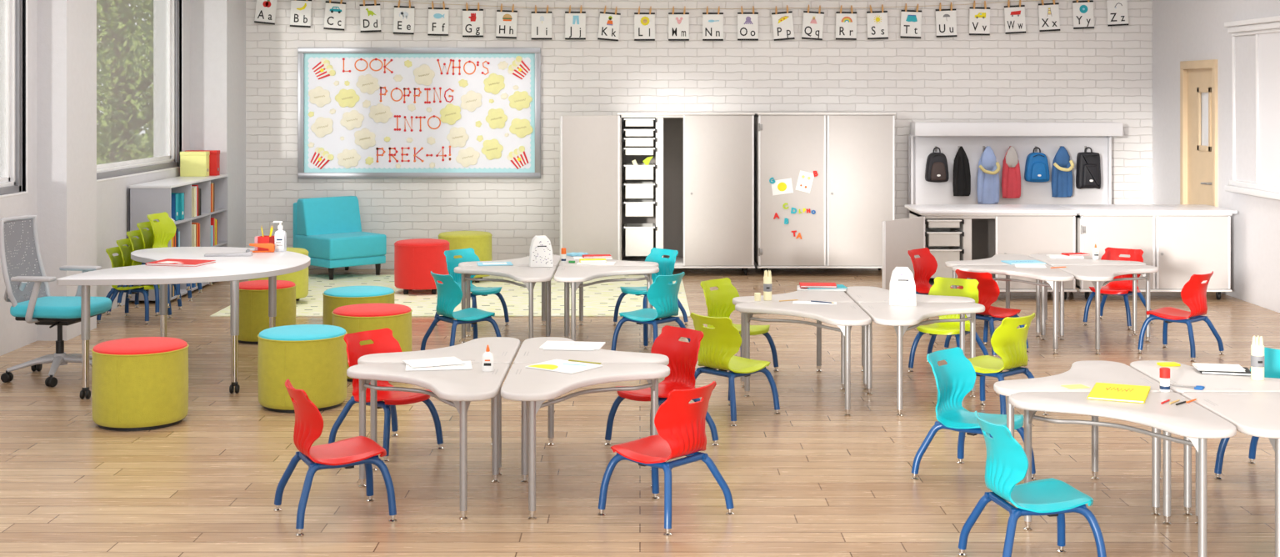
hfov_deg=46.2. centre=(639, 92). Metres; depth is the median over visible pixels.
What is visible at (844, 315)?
table
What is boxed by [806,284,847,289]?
book
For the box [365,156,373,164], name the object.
popcorn piece
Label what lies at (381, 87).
cutout
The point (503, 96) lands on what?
popcorn piece
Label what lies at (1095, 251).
glue bottle
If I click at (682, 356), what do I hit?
chair
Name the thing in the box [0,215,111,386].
desk chair
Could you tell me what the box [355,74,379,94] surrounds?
cutout
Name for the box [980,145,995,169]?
hood
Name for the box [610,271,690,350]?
chair
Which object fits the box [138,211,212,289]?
chair
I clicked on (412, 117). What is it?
cutout
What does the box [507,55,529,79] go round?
cutout
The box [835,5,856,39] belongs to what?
card
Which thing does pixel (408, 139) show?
popcorn piece
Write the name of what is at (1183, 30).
wall
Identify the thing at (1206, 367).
paper sheet
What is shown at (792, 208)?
magnet
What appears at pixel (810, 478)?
floor
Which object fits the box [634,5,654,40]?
card
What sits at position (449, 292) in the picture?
chair
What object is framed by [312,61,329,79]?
tub
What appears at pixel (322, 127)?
cutout
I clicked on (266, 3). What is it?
picture
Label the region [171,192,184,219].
binder
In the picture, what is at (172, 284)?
book
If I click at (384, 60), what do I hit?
cutout
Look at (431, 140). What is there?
popcorn piece
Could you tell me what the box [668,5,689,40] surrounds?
card
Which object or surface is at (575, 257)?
paper sheet
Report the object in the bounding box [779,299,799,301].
pencil
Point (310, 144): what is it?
popcorn piece
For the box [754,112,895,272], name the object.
storage cabinet
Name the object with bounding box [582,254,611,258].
book
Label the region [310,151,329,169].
tub
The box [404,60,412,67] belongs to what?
popcorn piece
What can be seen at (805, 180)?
drawing
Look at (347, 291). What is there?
cushion
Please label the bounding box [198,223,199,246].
book
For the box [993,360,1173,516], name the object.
table
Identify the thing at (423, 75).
cutout
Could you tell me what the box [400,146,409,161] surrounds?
cutout
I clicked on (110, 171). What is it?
window
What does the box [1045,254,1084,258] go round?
book
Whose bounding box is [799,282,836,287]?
book
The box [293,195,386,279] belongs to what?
lounge chair
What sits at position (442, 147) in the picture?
cutout
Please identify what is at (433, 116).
cutout
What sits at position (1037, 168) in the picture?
backpack
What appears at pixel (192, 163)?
storage box
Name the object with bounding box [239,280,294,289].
cushion
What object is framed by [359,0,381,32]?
card
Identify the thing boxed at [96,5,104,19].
leafy tree
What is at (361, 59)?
cutout
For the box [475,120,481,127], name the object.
popcorn piece
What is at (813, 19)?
picture
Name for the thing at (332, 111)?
popcorn piece
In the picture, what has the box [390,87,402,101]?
cutout
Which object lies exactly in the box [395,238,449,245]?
cushion
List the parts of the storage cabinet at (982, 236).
edge trim, door, edge trim, edge trim, door, edge trim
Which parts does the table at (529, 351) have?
leg, leg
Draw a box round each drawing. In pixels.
[770,178,793,195]
[795,170,814,193]
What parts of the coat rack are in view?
rail, rail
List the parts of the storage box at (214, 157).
lid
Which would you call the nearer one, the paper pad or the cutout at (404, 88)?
the paper pad
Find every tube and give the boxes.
[763,270,771,299]
[1250,335,1264,379]
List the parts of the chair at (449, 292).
leg, leg, seat frame, leg, leg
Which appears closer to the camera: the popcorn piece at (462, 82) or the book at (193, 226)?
the book at (193, 226)
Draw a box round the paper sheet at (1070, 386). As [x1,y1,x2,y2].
[1060,384,1089,388]
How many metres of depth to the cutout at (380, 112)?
15.76 m
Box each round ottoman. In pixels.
[91,336,189,430]
[238,280,296,344]
[248,247,309,300]
[257,324,347,412]
[322,285,394,324]
[331,303,412,381]
[394,238,449,294]
[437,230,492,282]
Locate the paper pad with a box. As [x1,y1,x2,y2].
[539,340,605,349]
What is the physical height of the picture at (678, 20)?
0.076 m
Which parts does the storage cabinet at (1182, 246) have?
edge trim, door, edge trim, edge trim, door, edge trim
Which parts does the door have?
panel, glass, handle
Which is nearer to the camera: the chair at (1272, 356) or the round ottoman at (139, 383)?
the chair at (1272, 356)
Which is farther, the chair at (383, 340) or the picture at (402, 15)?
the picture at (402, 15)
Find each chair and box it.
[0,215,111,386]
[96,245,172,324]
[106,236,182,315]
[116,228,192,307]
[127,220,202,299]
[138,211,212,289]
[273,379,397,536]
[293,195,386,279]
[328,327,444,462]
[420,270,501,349]
[434,247,509,330]
[597,380,734,536]
[605,325,719,445]
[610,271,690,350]
[613,247,688,325]
[690,312,779,426]
[700,277,778,379]
[907,247,959,319]
[907,276,989,372]
[910,346,1036,491]
[944,269,1029,356]
[957,410,1106,556]
[967,312,1049,415]
[1082,247,1154,329]
[1137,270,1224,362]
[1214,347,1279,479]
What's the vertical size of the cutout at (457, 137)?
0.214 m
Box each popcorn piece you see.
[307,111,314,117]
[307,142,314,147]
[329,108,335,114]
[333,80,339,85]
[344,80,349,85]
[362,100,370,108]
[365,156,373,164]
[384,136,390,141]
[393,74,402,81]
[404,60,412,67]
[405,137,413,142]
[407,104,415,111]
[426,136,435,144]
[429,161,434,167]
[458,79,468,87]
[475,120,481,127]
[476,135,483,141]
[497,60,508,69]
[500,92,508,99]
[513,85,519,89]
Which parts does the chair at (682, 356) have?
leg, leg, seat frame, leg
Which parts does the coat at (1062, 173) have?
fur trim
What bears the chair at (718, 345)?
on the floor
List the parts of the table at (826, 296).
leg, leg, leg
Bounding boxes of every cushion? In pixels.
[92,336,187,354]
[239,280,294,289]
[258,324,346,340]
[286,247,307,253]
[295,231,386,259]
[296,195,361,235]
[323,285,394,296]
[332,303,411,316]
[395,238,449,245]
[438,230,491,237]
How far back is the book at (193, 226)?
13.93 m
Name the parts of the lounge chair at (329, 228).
panel, seat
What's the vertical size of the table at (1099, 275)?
0.561 m
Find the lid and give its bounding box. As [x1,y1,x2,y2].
[754,292,760,300]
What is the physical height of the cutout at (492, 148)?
0.223 m
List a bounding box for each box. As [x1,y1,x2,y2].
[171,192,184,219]
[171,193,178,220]
[180,151,209,176]
[184,150,219,175]
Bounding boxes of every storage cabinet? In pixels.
[560,112,754,274]
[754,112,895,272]
[882,209,1076,299]
[1070,213,1231,299]
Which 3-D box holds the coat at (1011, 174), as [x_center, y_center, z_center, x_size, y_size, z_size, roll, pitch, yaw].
[3.873,0.830,15.644,0.195,0.540,0.100,0,0,0]
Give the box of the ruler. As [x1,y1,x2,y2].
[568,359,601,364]
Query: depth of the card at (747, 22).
15.77 m
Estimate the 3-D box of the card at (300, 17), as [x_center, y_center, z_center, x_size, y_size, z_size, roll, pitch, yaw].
[-3.565,-0.868,15.764,0.233,0.372,0.017,0,0,0]
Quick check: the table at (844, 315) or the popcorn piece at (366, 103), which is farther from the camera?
the popcorn piece at (366, 103)
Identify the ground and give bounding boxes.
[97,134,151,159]
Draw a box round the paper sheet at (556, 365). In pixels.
[525,359,602,374]
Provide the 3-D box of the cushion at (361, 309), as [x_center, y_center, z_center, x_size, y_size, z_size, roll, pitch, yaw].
[-1.760,1.423,9.860,0.510,0.034,0.510,0,0,0]
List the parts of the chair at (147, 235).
leg, leg, leg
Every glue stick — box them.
[560,247,565,262]
[1159,366,1169,391]
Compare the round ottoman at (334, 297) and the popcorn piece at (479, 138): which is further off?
the popcorn piece at (479, 138)
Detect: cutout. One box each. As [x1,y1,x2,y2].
[308,85,330,107]
[310,116,333,137]
[335,89,359,107]
[336,149,360,168]
[340,110,364,129]
[342,58,350,72]
[354,58,368,71]
[354,128,375,149]
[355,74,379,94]
[369,58,382,70]
[369,103,392,123]
[375,147,385,162]
[380,86,387,101]
[383,59,393,73]
[388,147,398,162]
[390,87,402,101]
[394,115,400,130]
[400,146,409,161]
[403,87,411,103]
[404,115,413,131]
[413,64,434,85]
[413,87,421,103]
[413,147,423,162]
[415,115,425,131]
[424,88,430,103]
[427,115,440,129]
[433,87,441,102]
[435,145,446,160]
[436,59,452,74]
[440,103,460,124]
[444,88,454,102]
[446,126,469,147]
[448,145,450,159]
[452,59,460,74]
[455,146,479,167]
[460,90,481,111]
[463,60,475,74]
[481,60,489,74]
[481,138,503,159]
[483,73,504,94]
[485,108,507,129]
[508,90,532,110]
[509,118,532,137]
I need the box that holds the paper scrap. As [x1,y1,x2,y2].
[642,156,652,164]
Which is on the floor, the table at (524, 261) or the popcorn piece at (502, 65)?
the table at (524, 261)
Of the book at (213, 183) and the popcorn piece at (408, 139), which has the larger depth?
the popcorn piece at (408, 139)
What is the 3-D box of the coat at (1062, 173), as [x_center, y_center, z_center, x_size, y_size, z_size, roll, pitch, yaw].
[4.404,0.825,15.620,0.222,0.530,0.156,0,0,0]
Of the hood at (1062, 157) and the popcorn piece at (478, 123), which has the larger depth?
the popcorn piece at (478, 123)
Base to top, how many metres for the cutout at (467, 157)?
0.214 m
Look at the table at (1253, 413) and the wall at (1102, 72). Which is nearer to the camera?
the table at (1253, 413)
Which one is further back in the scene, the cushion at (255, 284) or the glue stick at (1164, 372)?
the cushion at (255, 284)
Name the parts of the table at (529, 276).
leg, frame rail, leg, leg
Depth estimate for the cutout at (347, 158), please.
15.76 m
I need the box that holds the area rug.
[210,274,690,316]
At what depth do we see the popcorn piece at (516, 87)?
15.76 m
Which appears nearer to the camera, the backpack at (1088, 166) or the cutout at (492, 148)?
the backpack at (1088, 166)
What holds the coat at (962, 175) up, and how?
hanging from the coat rack
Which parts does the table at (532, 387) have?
leg, leg, frame rail, leg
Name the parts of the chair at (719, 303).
leg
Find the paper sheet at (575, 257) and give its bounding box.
[573,255,612,259]
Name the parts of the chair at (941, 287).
leg, leg, seat frame, leg, leg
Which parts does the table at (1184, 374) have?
leg, leg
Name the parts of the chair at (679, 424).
leg, leg, seat frame, leg, leg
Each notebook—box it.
[145,258,215,266]
[1000,260,1045,264]
[1087,382,1150,403]
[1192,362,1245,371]
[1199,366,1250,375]
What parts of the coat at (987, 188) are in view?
fur trim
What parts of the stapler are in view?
arm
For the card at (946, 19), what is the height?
0.370 m
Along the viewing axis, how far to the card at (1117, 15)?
15.77 m
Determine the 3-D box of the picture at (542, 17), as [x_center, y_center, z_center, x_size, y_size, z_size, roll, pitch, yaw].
[-1.028,-0.767,15.763,0.042,0.081,0.001,0,0,0]
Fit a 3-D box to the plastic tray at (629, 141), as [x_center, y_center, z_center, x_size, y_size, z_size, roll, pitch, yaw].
[-0.006,0.504,15.429,0.317,0.086,0.432,0,0,0]
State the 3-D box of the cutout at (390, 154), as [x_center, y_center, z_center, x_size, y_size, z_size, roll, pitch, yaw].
[-2.590,0.654,15.764,0.102,0.158,0.007,0,0,0]
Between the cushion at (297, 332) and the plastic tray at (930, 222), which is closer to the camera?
the cushion at (297, 332)
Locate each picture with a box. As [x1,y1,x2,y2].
[262,0,270,7]
[296,3,306,9]
[330,6,341,13]
[365,8,375,15]
[399,11,408,19]
[433,13,444,18]
[468,13,476,21]
[502,14,512,20]
[540,15,544,23]
[572,15,579,24]
[606,15,612,25]
[640,16,649,25]
[675,17,682,24]
[744,16,752,24]
[778,15,789,23]
[810,15,817,24]
[841,16,852,22]
[873,15,881,23]
[905,15,917,21]
[975,12,985,18]
[1010,10,1020,16]
[1079,5,1087,13]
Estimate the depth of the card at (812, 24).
15.77 m
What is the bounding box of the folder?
[796,285,845,290]
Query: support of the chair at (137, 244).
on the chair at (126, 252)
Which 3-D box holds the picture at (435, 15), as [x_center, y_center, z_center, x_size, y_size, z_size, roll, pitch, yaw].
[-2.111,-0.804,15.763,0.118,0.055,0.001,0,0,0]
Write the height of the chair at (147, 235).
0.597 m
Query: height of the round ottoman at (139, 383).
0.454 m
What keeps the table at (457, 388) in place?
on the floor
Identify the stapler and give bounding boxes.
[249,243,274,252]
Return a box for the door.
[1180,59,1217,206]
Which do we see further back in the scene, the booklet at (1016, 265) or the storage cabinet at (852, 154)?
the storage cabinet at (852, 154)
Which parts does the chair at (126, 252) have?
leg, leg, leg, leg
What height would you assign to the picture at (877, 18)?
0.088 m
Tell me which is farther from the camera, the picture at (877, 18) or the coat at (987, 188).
the picture at (877, 18)
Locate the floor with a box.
[0,269,1279,556]
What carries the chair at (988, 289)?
on the floor
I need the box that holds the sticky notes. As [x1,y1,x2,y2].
[1156,361,1180,366]
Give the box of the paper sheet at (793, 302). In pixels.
[792,300,836,304]
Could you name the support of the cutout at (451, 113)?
attached to the bulletin board at (307, 57)
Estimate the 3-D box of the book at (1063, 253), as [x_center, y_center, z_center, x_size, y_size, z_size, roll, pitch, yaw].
[3.460,1.284,11.920,0.180,0.010,0.120,0,0,-15]
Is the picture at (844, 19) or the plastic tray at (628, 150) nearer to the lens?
the plastic tray at (628, 150)
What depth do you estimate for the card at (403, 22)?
15.77 m
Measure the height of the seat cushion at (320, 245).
0.215 m
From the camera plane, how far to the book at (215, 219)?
14.64 m
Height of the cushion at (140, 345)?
0.034 m
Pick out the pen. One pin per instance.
(811, 300)
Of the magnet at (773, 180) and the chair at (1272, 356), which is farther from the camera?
the magnet at (773, 180)
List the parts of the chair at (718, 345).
leg, leg, seat frame, leg, leg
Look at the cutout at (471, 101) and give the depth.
15.76 m
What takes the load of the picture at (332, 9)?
attached to the card at (334, 19)
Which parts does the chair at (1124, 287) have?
leg, leg, seat frame, leg, leg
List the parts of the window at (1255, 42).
tack panel, marker panel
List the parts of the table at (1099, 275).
leg, leg, frame rail, leg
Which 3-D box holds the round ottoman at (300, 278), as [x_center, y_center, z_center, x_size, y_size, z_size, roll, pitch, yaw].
[-3.180,1.613,13.200,0.518,0.474,0.518,0,0,-42]
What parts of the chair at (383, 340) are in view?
leg, seat frame, leg, leg, leg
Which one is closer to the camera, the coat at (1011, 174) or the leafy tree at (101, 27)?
the coat at (1011, 174)
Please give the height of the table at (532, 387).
0.561 m
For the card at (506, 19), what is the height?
0.370 m
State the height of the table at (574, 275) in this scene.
0.561 m
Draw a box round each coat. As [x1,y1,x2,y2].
[952,145,970,195]
[976,145,1000,204]
[1001,145,1020,198]
[1050,145,1074,197]
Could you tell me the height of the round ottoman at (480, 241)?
0.479 m
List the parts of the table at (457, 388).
leg, frame rail, leg, leg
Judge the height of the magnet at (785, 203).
0.061 m
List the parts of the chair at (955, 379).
leg, seat frame, leg, leg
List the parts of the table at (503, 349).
leg, leg, leg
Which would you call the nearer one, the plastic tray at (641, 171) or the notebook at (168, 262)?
the notebook at (168, 262)
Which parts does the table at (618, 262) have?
leg, leg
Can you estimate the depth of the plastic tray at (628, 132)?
15.22 m
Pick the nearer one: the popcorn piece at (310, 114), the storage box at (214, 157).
the storage box at (214, 157)
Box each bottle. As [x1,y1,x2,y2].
[273,220,286,251]
[482,344,493,371]
[1092,244,1099,259]
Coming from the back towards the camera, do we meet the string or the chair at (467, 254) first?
the string
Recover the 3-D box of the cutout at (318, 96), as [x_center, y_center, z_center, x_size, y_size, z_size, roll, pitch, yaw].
[-3.366,0.044,15.760,0.238,0.221,0.008,0,0,0]
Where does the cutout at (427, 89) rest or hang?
attached to the bulletin board at (307, 57)
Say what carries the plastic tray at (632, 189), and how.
in the storage cabinet at (703, 170)
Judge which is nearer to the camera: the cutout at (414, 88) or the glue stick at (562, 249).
the glue stick at (562, 249)
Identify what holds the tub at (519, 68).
in the cutout at (518, 68)
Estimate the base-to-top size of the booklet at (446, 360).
0.006 m
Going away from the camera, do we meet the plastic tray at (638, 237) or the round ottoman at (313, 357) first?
the round ottoman at (313, 357)
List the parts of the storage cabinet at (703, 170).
edge trim, door, edge trim, edge trim, rail trim, door, edge trim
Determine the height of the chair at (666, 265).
0.597 m
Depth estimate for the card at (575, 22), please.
15.77 m
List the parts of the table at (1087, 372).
leg, leg, leg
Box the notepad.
[576,260,615,264]
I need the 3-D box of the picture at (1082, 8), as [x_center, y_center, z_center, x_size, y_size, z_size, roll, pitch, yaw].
[4.662,-0.877,15.762,0.088,0.088,0.002,0,0,0]
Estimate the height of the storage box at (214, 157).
0.245 m
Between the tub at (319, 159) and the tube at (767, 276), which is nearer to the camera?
the tube at (767, 276)
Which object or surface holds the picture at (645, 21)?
attached to the card at (644, 22)
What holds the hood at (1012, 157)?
attached to the coat at (1011, 174)
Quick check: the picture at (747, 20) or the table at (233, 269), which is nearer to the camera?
the table at (233, 269)
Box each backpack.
[925,146,949,182]
[1024,146,1049,182]
[1075,146,1100,189]
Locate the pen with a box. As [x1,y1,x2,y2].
[810,300,834,303]
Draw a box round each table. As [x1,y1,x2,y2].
[56,246,310,398]
[346,362,509,519]
[357,336,519,475]
[454,265,556,343]
[458,254,560,336]
[500,362,669,519]
[513,336,669,475]
[554,265,659,343]
[559,255,658,338]
[732,290,854,389]
[735,302,870,416]
[843,285,974,389]
[858,302,984,416]
[945,254,1047,337]
[952,265,1074,354]
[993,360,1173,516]
[1008,391,1236,556]
[1028,254,1145,337]
[1052,265,1158,354]
[1130,360,1279,516]
[1181,391,1279,556]
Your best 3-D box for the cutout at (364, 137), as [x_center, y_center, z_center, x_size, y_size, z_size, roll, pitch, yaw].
[-2.889,0.484,15.760,0.227,0.224,0.008,0,0,0]
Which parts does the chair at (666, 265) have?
leg, leg, leg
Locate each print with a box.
[275,235,284,248]
[484,359,490,365]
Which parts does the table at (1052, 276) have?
frame rail, leg, leg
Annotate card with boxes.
[254,0,277,24]
[290,0,311,27]
[323,0,346,30]
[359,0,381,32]
[393,0,414,34]
[427,0,449,35]
[462,2,483,37]
[495,3,517,38]
[531,5,551,39]
[565,5,585,39]
[597,5,620,40]
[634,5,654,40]
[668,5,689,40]
[702,5,723,40]
[737,5,758,40]
[771,5,794,40]
[801,4,824,39]
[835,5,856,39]
[866,4,888,39]
[900,3,921,38]
[935,2,957,37]
[969,0,989,35]
[1004,0,1025,34]
[1038,0,1059,31]
[1072,0,1094,29]
[1106,0,1128,26]
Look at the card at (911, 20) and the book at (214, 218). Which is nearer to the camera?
the book at (214, 218)
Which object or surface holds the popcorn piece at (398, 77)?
attached to the bulletin board at (307, 57)
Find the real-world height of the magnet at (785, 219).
0.062 m
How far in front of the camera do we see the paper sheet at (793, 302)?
9.25 m
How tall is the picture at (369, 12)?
0.081 m
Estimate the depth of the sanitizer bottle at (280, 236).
10.59 m
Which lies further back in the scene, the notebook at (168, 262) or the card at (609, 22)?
the card at (609, 22)
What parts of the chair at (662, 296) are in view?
leg, leg, seat frame, leg, leg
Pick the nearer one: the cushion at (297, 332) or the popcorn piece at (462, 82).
the cushion at (297, 332)
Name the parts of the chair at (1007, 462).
leg, leg, seat frame, leg, leg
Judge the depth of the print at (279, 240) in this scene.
10.59 m
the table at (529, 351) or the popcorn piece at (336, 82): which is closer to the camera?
the table at (529, 351)
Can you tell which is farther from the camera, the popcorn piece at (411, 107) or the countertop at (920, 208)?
the popcorn piece at (411, 107)
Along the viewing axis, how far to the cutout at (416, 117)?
15.76 m
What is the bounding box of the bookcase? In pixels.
[128,174,228,303]
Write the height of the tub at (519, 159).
0.191 m
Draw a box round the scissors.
[1170,384,1204,389]
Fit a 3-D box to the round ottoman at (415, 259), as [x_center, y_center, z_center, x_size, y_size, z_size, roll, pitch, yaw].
[-2.020,1.607,13.900,0.512,0.484,0.512,0,0,-14]
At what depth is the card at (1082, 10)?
15.77 m
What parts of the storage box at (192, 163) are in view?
lid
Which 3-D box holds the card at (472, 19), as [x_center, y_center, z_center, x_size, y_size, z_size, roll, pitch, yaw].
[-1.756,-0.764,15.764,0.218,0.364,0.017,0,0,0]
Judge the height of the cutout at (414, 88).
0.164 m
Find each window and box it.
[0,0,27,197]
[96,0,183,181]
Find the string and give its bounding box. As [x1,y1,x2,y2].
[369,0,1038,9]
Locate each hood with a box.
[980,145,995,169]
[1005,145,1018,166]
[1055,145,1069,166]
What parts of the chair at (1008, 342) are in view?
leg, leg, seat frame, leg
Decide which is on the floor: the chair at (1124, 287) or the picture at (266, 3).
the chair at (1124, 287)
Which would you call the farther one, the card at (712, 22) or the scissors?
the card at (712, 22)
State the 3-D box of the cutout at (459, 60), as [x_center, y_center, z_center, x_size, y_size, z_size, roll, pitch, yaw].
[-1.929,-0.265,15.764,0.091,0.164,0.007,0,0,0]
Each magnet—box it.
[769,177,774,183]
[782,202,788,209]
[784,218,788,224]
[790,207,796,213]
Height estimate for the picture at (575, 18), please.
0.092 m
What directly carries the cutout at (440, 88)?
attached to the bulletin board at (307, 57)
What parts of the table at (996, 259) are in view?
leg, leg, leg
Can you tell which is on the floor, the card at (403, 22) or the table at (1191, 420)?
the table at (1191, 420)
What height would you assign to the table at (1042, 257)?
0.561 m
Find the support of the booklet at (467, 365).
on the table at (457, 388)
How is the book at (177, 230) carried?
on the bookcase
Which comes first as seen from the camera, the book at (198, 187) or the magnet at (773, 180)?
the book at (198, 187)
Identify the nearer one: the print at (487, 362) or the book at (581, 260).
the print at (487, 362)
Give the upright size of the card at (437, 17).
0.367 m
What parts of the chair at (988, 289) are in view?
leg, leg, leg, seat frame, leg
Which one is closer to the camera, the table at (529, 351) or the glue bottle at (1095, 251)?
the table at (529, 351)
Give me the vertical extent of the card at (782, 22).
0.377 m
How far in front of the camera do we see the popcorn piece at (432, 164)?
15.76 m
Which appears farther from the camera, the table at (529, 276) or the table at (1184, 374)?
the table at (529, 276)
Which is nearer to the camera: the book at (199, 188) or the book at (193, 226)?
the book at (193, 226)
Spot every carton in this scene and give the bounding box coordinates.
[529,235,553,267]
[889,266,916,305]
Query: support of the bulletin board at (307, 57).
attached to the wall at (1102, 72)
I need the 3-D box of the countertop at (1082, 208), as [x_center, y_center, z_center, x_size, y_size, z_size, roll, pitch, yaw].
[4.621,1.065,13.730,1.404,0.028,0.740,0,0,0]
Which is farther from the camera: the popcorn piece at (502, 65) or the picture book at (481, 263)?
the popcorn piece at (502, 65)
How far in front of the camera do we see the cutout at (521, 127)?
15.76 m
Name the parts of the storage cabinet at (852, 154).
edge trim, door, edge trim, edge trim, door, edge trim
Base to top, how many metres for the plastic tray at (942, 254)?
0.257 m
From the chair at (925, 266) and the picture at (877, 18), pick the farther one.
the picture at (877, 18)
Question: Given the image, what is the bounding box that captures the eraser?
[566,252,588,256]
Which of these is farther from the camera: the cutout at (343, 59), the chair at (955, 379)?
the cutout at (343, 59)
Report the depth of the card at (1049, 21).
15.77 m
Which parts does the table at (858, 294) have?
leg, leg, leg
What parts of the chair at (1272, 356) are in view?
leg, leg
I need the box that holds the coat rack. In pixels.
[908,121,1122,217]
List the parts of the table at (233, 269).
leg, leg, leg, leg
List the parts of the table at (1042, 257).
leg, leg, leg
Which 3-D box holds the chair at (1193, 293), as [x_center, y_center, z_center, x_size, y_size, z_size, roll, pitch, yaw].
[3.834,1.561,10.656,0.456,0.597,0.448,0,0,-43]
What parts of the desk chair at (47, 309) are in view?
frame, arm, armrest, arm, arm, seat, arm, arm, armrest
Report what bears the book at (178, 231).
on the bookcase
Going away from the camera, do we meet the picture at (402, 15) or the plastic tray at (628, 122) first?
the plastic tray at (628, 122)
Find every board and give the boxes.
[297,47,540,178]
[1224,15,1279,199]
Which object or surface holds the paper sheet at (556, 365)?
on the table at (532, 387)
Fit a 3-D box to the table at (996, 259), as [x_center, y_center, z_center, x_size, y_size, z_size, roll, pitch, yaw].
[2.716,1.580,11.724,0.756,0.561,0.756,0,0,0]
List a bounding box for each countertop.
[905,204,1079,213]
[1057,204,1237,213]
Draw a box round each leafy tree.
[96,0,153,149]
[96,0,153,164]
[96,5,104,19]
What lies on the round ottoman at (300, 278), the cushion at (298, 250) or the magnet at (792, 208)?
the cushion at (298, 250)
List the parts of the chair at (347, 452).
leg, leg, seat frame, leg, leg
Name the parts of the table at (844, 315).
leg, frame rail, leg, leg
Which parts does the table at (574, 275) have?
leg, leg, frame rail, leg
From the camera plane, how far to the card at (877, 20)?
15.77 m
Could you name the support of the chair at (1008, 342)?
on the floor
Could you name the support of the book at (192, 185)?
on the bookcase
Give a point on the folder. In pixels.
(798, 287)
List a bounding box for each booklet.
[402,356,465,367]
[405,360,472,370]
[1015,264,1046,267]
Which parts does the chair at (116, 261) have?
leg, seat frame, leg, leg, leg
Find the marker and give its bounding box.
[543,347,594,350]
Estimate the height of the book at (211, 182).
0.280 m
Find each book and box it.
[171,284,173,296]
[175,228,178,246]
[178,230,179,246]
[191,185,196,216]
[191,185,198,215]
[191,187,195,216]
[191,222,198,246]
[191,224,195,246]
[198,187,199,215]
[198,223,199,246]
[199,188,200,215]
[210,182,213,211]
[210,184,212,212]
[210,217,214,245]
[210,225,213,246]
[213,183,214,211]
[214,218,214,244]
[215,219,216,244]
[476,261,513,265]
[579,258,605,262]
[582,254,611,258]
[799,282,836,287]
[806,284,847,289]
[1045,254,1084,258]
[1061,252,1089,255]
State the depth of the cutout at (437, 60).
15.76 m
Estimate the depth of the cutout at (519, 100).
15.76 m
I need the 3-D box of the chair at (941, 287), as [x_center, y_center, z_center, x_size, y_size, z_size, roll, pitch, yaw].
[2.063,1.561,10.065,0.456,0.597,0.448,0,0,32]
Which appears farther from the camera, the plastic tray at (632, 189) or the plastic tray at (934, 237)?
the plastic tray at (632, 189)
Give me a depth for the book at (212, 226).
14.51 m
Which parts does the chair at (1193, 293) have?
leg, leg, seat frame, leg, leg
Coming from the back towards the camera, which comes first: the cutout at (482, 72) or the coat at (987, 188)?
the cutout at (482, 72)
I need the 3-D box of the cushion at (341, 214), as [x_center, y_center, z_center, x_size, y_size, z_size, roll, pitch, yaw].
[-3.176,1.260,15.361,0.660,0.370,0.215,0,0,-44]
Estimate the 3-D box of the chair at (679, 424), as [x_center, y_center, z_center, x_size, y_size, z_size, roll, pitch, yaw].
[0.104,1.561,6.596,0.448,0.597,0.456,0,0,42]
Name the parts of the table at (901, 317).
leg, leg, frame rail, leg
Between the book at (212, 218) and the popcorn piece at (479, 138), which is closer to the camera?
the book at (212, 218)
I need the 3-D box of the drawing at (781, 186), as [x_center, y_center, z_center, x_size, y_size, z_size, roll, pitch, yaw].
[1.440,0.954,15.196,0.229,0.178,0.002,0,0,0]
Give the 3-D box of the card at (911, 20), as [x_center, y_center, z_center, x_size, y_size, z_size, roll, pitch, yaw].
[2.849,-0.752,15.764,0.228,0.370,0.017,0,0,0]
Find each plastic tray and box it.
[624,118,654,126]
[624,128,654,136]
[624,136,654,146]
[624,146,654,154]
[624,163,654,179]
[624,181,654,198]
[624,199,654,216]
[624,223,654,255]
[925,218,961,227]
[925,228,961,245]
[925,245,961,278]
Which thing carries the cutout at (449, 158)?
attached to the bulletin board at (307, 57)
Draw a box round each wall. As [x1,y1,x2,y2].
[0,0,245,355]
[245,0,1152,269]
[1152,0,1279,312]
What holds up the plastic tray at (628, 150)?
in the storage cabinet at (703, 170)
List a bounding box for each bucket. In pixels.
[310,146,333,169]
[312,58,335,79]
[506,145,528,169]
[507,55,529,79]
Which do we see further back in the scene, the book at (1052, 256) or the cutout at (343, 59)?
the cutout at (343, 59)
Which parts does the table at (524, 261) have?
leg, leg, leg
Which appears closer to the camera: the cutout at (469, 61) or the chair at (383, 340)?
the chair at (383, 340)
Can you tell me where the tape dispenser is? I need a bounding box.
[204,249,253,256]
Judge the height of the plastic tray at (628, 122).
0.081 m
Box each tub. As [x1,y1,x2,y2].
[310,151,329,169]
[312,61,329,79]
[510,151,528,169]
[511,60,529,79]
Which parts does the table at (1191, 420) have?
leg, frame rail, leg, leg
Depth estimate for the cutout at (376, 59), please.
15.76 m
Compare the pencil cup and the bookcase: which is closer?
the pencil cup
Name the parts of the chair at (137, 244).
leg, leg, leg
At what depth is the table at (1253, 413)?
6.10 m
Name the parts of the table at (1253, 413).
leg, leg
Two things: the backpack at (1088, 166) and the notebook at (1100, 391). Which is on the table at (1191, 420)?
the notebook at (1100, 391)
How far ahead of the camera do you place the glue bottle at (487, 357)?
6.99 m
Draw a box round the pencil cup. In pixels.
[254,235,274,250]
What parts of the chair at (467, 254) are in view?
leg, leg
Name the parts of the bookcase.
shelf, shelf, shelf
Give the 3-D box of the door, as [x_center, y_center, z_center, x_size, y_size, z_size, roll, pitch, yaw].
[5.518,0.775,14.475,0.345,2.170,0.910,0,0,0]

